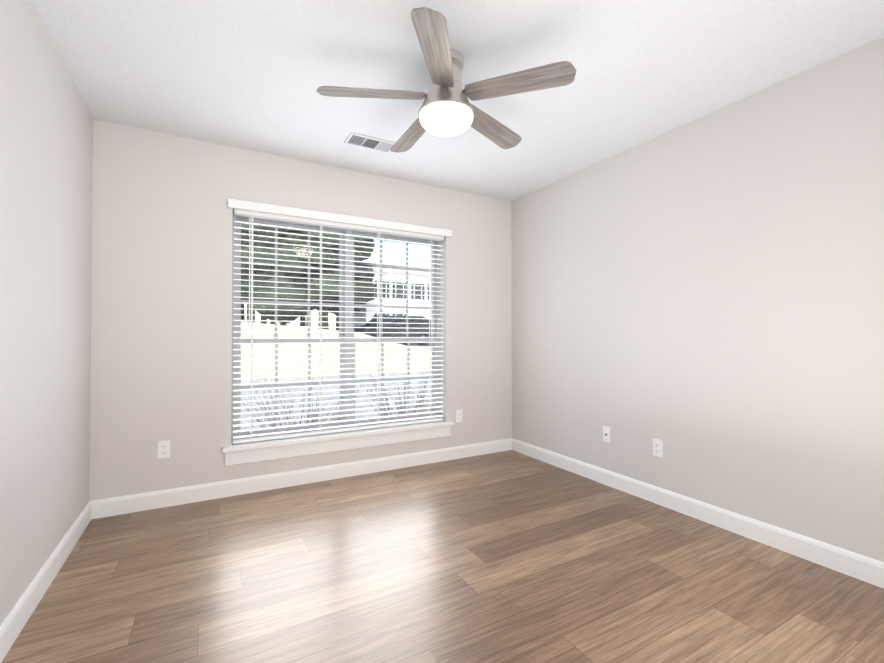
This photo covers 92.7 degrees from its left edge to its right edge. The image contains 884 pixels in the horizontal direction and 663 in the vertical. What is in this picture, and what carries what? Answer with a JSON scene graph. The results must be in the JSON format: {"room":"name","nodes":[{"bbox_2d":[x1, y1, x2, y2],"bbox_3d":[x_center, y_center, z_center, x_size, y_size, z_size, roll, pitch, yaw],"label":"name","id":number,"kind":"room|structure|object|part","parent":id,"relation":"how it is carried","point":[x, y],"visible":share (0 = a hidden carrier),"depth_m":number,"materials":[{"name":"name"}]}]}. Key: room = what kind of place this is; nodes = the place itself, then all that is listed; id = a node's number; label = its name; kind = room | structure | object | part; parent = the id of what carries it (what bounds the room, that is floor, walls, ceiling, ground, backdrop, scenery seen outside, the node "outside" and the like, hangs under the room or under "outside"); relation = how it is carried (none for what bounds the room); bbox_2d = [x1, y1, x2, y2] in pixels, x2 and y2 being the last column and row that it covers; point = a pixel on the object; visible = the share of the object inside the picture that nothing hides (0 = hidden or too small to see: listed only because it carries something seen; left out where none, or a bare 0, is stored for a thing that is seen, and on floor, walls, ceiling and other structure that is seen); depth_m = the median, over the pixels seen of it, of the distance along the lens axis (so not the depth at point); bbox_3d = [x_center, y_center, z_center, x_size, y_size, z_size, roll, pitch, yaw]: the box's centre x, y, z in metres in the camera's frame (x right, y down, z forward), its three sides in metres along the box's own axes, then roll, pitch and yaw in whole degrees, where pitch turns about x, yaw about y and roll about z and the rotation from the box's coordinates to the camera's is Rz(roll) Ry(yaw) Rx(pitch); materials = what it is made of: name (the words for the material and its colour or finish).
{"room":"empty bedroom","nodes":[
{"label":"empty bedroom","id":0,"kind":"room"},
{"bbox_2d":[0,0,92,624],"bbox_3d":[-1.212,-0.103,0.701,0.200,2.440,4.575,0,-1,-29],"label":"wall","id":1,"kind":"structure","parent":0,"point":[46,142],"depth_m":1.78,"materials":[{"name":"beige paint"}]},
{"bbox_2d":[0,501,91,662],"bbox_3d":[-1.119,1.062,0.740,0.014,0.110,4.175,0,-1,-29],"label":"baseboard","id":2,"kind":"structure","parent":1,"relation":"attached to","point":[14,622],"depth_m":1.76,"materials":[{"name":"white wood"}]},
{"bbox_2d":[89,119,511,500],"bbox_3d":[-0.777,-0.072,3.448,3.236,2.440,0.200,0,-1,-29],"label":"wall","id":3,"kind":"structure","parent":0,"point":[161,317],"depth_m":2.86,"materials":[{"name":"beige paint"}]},
{"bbox_2d":[157,440,169,458],"bbox_3d":[-1.810,0.768,2.743,0.070,0.115,0.009,0,-1,-29],"label":"electrical outlet","id":4,"kind":"object","parent":3,"relation":"attached to","point":[163,449],"visible":1,"depth_m":2.74,"materials":[{"name":"white plastic"}]},
{"bbox_2d":[91,438,511,518],"bbox_3d":[-0.725,1.092,3.341,3.236,0.110,0.014,0,-1,-29],"label":"baseboard","id":5,"kind":"structure","parent":3,"relation":"attached to","point":[114,506],"depth_m":3.07,"materials":[{"name":"white wood"}]},
{"bbox_2d":[231,212,439,442],"bbox_3d":[-0.786,-0.030,3.493,1.724,1.667,0.080,0,-1,-29],"label":"window unit","id":6,"kind":"structure","parent":3,"relation":"in","point":[435,318],"depth_m":3.45,"materials":[{"name":"grey plastic"}]},
{"bbox_2d":[228,198,451,443],"bbox_3d":[-0.723,-0.060,3.393,1.796,1.713,0.112,0,-1,-29],"label":"window blinds","id":7,"kind":"object","parent":6,"relation":"attached to","point":[332,220],"visible":0.96,"depth_m":3.31,"materials":[{"name":"white plastic"}]},
{"bbox_3d":[-0.739,0.787,3.399,1.700,0.020,0.044,0,-1,-29],"label":"rail","id":8,"kind":"part","parent":7,"relation":"part of","materials":[{"name":"white plastic"}]},
{"bbox_2d":[222,421,453,452],"bbox_3d":[-0.729,0.818,3.380,1.834,0.030,0.157,0,-1,-29],"label":"window sill","id":9,"kind":"structure","parent":3,"relation":"attached to","point":[306,439],"depth_m":3.25,"materials":[{"name":"white wood"}]},
{"bbox_2d":[225,426,450,465],"bbox_3d":[-0.712,0.882,3.349,1.804,0.100,0.016,0,-1,-29],"label":"apron","id":10,"kind":"object","parent":3,"relation":"attached to","point":[260,454],"visible":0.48,"depth_m":3.26,"materials":[{"name":"white wood"}]},
{"bbox_2d":[456,410,461,422],"bbox_3d":[0.157,0.773,3.839,0.070,0.115,0.009,0,-1,-29],"label":"electrical outlet","id":11,"kind":"object","parent":3,"relation":"attached to","point":[458,416],"visible":1,"depth_m":3.83,"materials":[{"name":"white plastic"}]},
{"bbox_2d":[1,450,883,662],"bbox_3d":[0.288,1.186,1.523,3.636,0.120,4.575,0,-1,-29],"label":"floor","id":12,"kind":"structure","parent":0,"point":[510,556],"depth_m":1.88,"materials":[{"name":"brown wood"}]},
{"bbox_2d":[31,0,883,200],"bbox_3d":[0.288,-1.373,1.552,3.636,0.120,4.575,0,-1,-29],"label":"ceiling","id":13,"kind":"structure","parent":0,"point":[253,75],"depth_m":2.08,"materials":[{"name":"white paint"}]},
{"bbox_2d":[344,132,394,153],"bbox_3d":[-0.489,-1.292,2.900,0.330,0.013,0.170,0,-1,-29],"label":"ceiling vent","id":14,"kind":"object","parent":13,"relation":"in","point":[368,142],"visible":0.92,"depth_m":2.89,"materials":[{"name":"white metal"}]},
{"bbox_2d":[316,7,575,152],"bbox_3d":[-0.002,-1.134,2.074,1.147,0.347,1.107,0,-1,-29],"label":"ceiling fan","id":15,"kind":"object","parent":13,"relation":"hanging from","point":[447,109],"visible":1,"depth_m":1.92,"materials":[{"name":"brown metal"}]},
{"label":"blade","id":16,"kind":"part","parent":15,"relation":"part of","materials":[{"name":"wood"}]},
{"label":"blade","id":17,"kind":"part","parent":15,"relation":"part of","materials":[{"name":"wood"}]},
{"bbox_3d":[-0.022,-1.111,1.683,0.129,0.006,0.508,13,4,7],"label":"blade","id":18,"kind":"part","parent":15,"relation":"part of","materials":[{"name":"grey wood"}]},
{"bbox_3d":[0.020,-0.999,2.028,0.258,0.075,0.258,0,-1,-29],"label":"lamp shade","id":19,"kind":"part","parent":15,"relation":"part of","materials":[{"name":"white glass"}]},
{"bbox_3d":[0.020,-1.235,2.031,0.172,0.146,0.172,0,-1,-29],"label":"motor","id":20,"kind":"part","parent":15,"relation":"part of","materials":[{"name":"silver metal"}]},
{"bbox_3d":[0.258,-1.104,2.285,0.129,0.006,0.508,-18,-16,41],"label":"blade","id":21,"kind":"part","parent":15,"relation":"part of","materials":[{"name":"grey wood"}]},
{"label":"blade","id":22,"kind":"part","parent":15,"relation":"part of","materials":[{"name":"wood"}]},
{"bbox_2d":[511,37,883,561],"bbox_3d":[1.789,-0.084,2.373,0.200,2.440,4.575,0,-1,-29],"label":"wall","id":23,"kind":"structure","parent":0,"point":[702,298],"depth_m":2.41,"materials":[{"name":"beige paint"}]},
{"bbox_2d":[603,426,610,442],"bbox_3d":[1.230,0.770,3.154,0.006,0.115,0.070,0,-1,-29],"label":"outlet","id":24,"kind":"object","parent":23,"relation":"attached to","point":[606,430],"visible":1,"depth_m":3.15,"materials":[{"name":"white plastic"}]},
{"bbox_2d":[653,438,662,457],"bbox_3d":[1.429,0.773,2.796,0.008,0.115,0.070,0,-1,-29],"label":"outlet","id":25,"kind":"object","parent":23,"relation":"attached to","point":[660,448],"depth_m":2.79,"materials":[{"name":"white plastic"}]},
{"bbox_3d":[1.426,0.773,2.794,0.002,0.067,0.033,0,-1,-29],"label":"electrical outlet receptacles on the right wall","id":26,"kind":"part","parent":25,"relation":"part of","materials":[{"name":"white plastic"}]},
{"bbox_2d":[512,438,883,588],"bbox_3d":[1.696,1.080,2.308,0.014,0.110,4.175,0,-1,-29],"label":"baseboard","id":27,"kind":"structure","parent":23,"relation":"attached to","point":[857,566],"depth_m":2.39,"materials":[{"name":"white wood"}]},
{"label":"outside","id":28,"kind":"structure","parent":0,"visible":0},
{"bbox_2d":[232,371,430,442],"bbox_3d":[-14.576,1.349,45.414,110.000,1.250,86.575,0,-1,-29],"label":"ground","id":29,"kind":"structure","parent":28,"point":[314,394],"depth_m":8.99,"materials":[{"name":"white"}]},
{"bbox_2d":[241,302,244,321],"bbox_3d":[-15.029,-7.572,32.909,6.845,16.714,7.164,0,-1,-29],"label":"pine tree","id":30,"kind":"object","parent":29,"relation":"on","point":[243,312],"depth_m":32.54,"materials":[{"name":"green plant"}]},
{"bbox_2d":[241,224,294,322],"bbox_3d":[-11.837,-6.124,27.954,6.233,13.709,5.566,0,-1,-29],"label":"pine tree","id":31,"kind":"object","parent":29,"relation":"on","point":[245,277],"depth_m":25.91,"materials":[{"name":"green plant"}]},
{"bbox_2d":[241,227,306,323],"bbox_3d":[-12.406,-7.066,29.163,6.700,15.612,6.617,0,-1,-29],"label":"pine tree","id":32,"kind":"object","parent":29,"relation":"on","point":[298,280],"depth_m":26.61,"materials":[{"name":"green plant"}]},
{"bbox_2d":[250,228,317,324],"bbox_3d":[-10.098,-4.032,27.777,4.835,9.524,4.928,0,-1,-29],"label":"pine tree","id":33,"kind":"object","parent":29,"relation":"on","point":[289,296],"depth_m":26.11,"materials":[{"name":"green plant"}]},
{"bbox_2d":[244,368,360,427],"bbox_3d":[-1.486,0.970,4.407,1.244,1.187,1.347,0,-1,-29],"label":"bush","id":34,"kind":"object","parent":29,"relation":"on","point":[316,420],"depth_m":4.38,"materials":[{"name":"grey plant"}]},
{"bbox_2d":[300,315,305,325],"bbox_3d":[-10.711,-8.145,31.350,6.786,17.826,6.972,0,-1,-29],"label":"pine tree","id":35,"kind":"object","parent":29,"relation":"on","point":[302,318],"depth_m":30.88,"materials":[{"name":"green plant"}]},
{"bbox_2d":[298,231,366,328],"bbox_3d":[-7.607,-5.511,28.588,4.645,12.523,6.368,0,-1,-29],"label":"pine tree","id":36,"kind":"object","parent":29,"relation":"on","point":[331,282],"depth_m":26.69,"materials":[{"name":"green plant"}]},
{"bbox_2d":[316,237,363,329],"bbox_3d":[-9.216,-5.999,36.120,5.160,13.639,5.801,0,-1,-29],"label":"pine tree","id":37,"kind":"object","parent":29,"relation":"on","point":[356,244],"depth_m":35.92,"materials":[{"name":"green plant"}]},
{"bbox_2d":[322,247,361,328],"bbox_3d":[-9.761,-7.084,34.080,6.798,15.762,7.003,0,-1,-29],"label":"pine tree","id":38,"kind":"object","parent":29,"relation":"on","point":[357,258],"depth_m":33.61,"materials":[{"name":"green plant"}]},
{"bbox_2d":[334,238,375,314],"bbox_3d":[-9.882,-6.984,42.727,5.907,15.762,7.179,0,-1,-29],"label":"pine tree","id":39,"kind":"object","parent":29,"relation":"on","point":[367,269],"depth_m":41.97,"materials":[{"name":"green plant"}]},
{"bbox_2d":[354,265,430,325],"bbox_3d":[-4.234,-3.556,51.563,14.000,8.800,10.000,0,-1,-29],"label":"house","id":40,"kind":"structure","parent":29,"relation":"on","point":[385,301],"depth_m":45.68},
{"bbox_2d":[360,262,430,269],"bbox_3d":[-4.234,-7.432,51.607,14.800,1.328,10.800,0,-1,-29],"label":"roof","id":41,"kind":"structure","parent":40,"relation":"on","point":[385,265],"depth_m":45.52,"materials":[{"name":"white"}]},
{"bbox_2d":[375,280,430,315],"bbox_3d":[-1.795,-2.706,47.177,12.040,5.400,0.060,0,-1,-29],"label":"window","id":42,"kind":"structure","parent":40,"relation":"attached to","point":[412,290],"depth_m":45.72,"materials":[{"name":"grey"}]},
{"bbox_2d":[359,364,430,415],"bbox_3d":[-0.296,0.953,4.962,1.227,1.234,1.252,0,-1,-29],"label":"bush","id":43,"kind":"object","parent":29,"relation":"on","point":[422,405],"depth_m":4.93,"materials":[{"name":"grey plant"}]},
{"bbox_2d":[241,321,430,379],"bbox_3d":[-6.928,0.271,14.241,23.000,3.200,7.500,0,-1,-29],"label":"fence","id":44,"kind":"object","parent":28,"point":[272,357],"depth_m":11.78,"materials":[{"name":"wood"}]},
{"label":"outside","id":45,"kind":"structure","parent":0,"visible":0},
{"bbox_2d":[399,343,430,345],"bbox_3d":[-3.519,0.719,25.580,110.000,0.385,7.000,0,-1,-29],"label":"street","id":46,"kind":"structure","parent":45,"point":[414,344],"depth_m":25.33,"materials":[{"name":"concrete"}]},
{"bbox_2d":[354,315,430,344],"bbox_3d":[-2.849,-0.102,24.993,4.738,1.720,1.910,0,2,-37],"label":"car","id":47,"kind":"object","parent":46,"relation":"on","point":[389,318],"depth_m":24.28,"materials":[{"name":"grey paint"}]}
]}

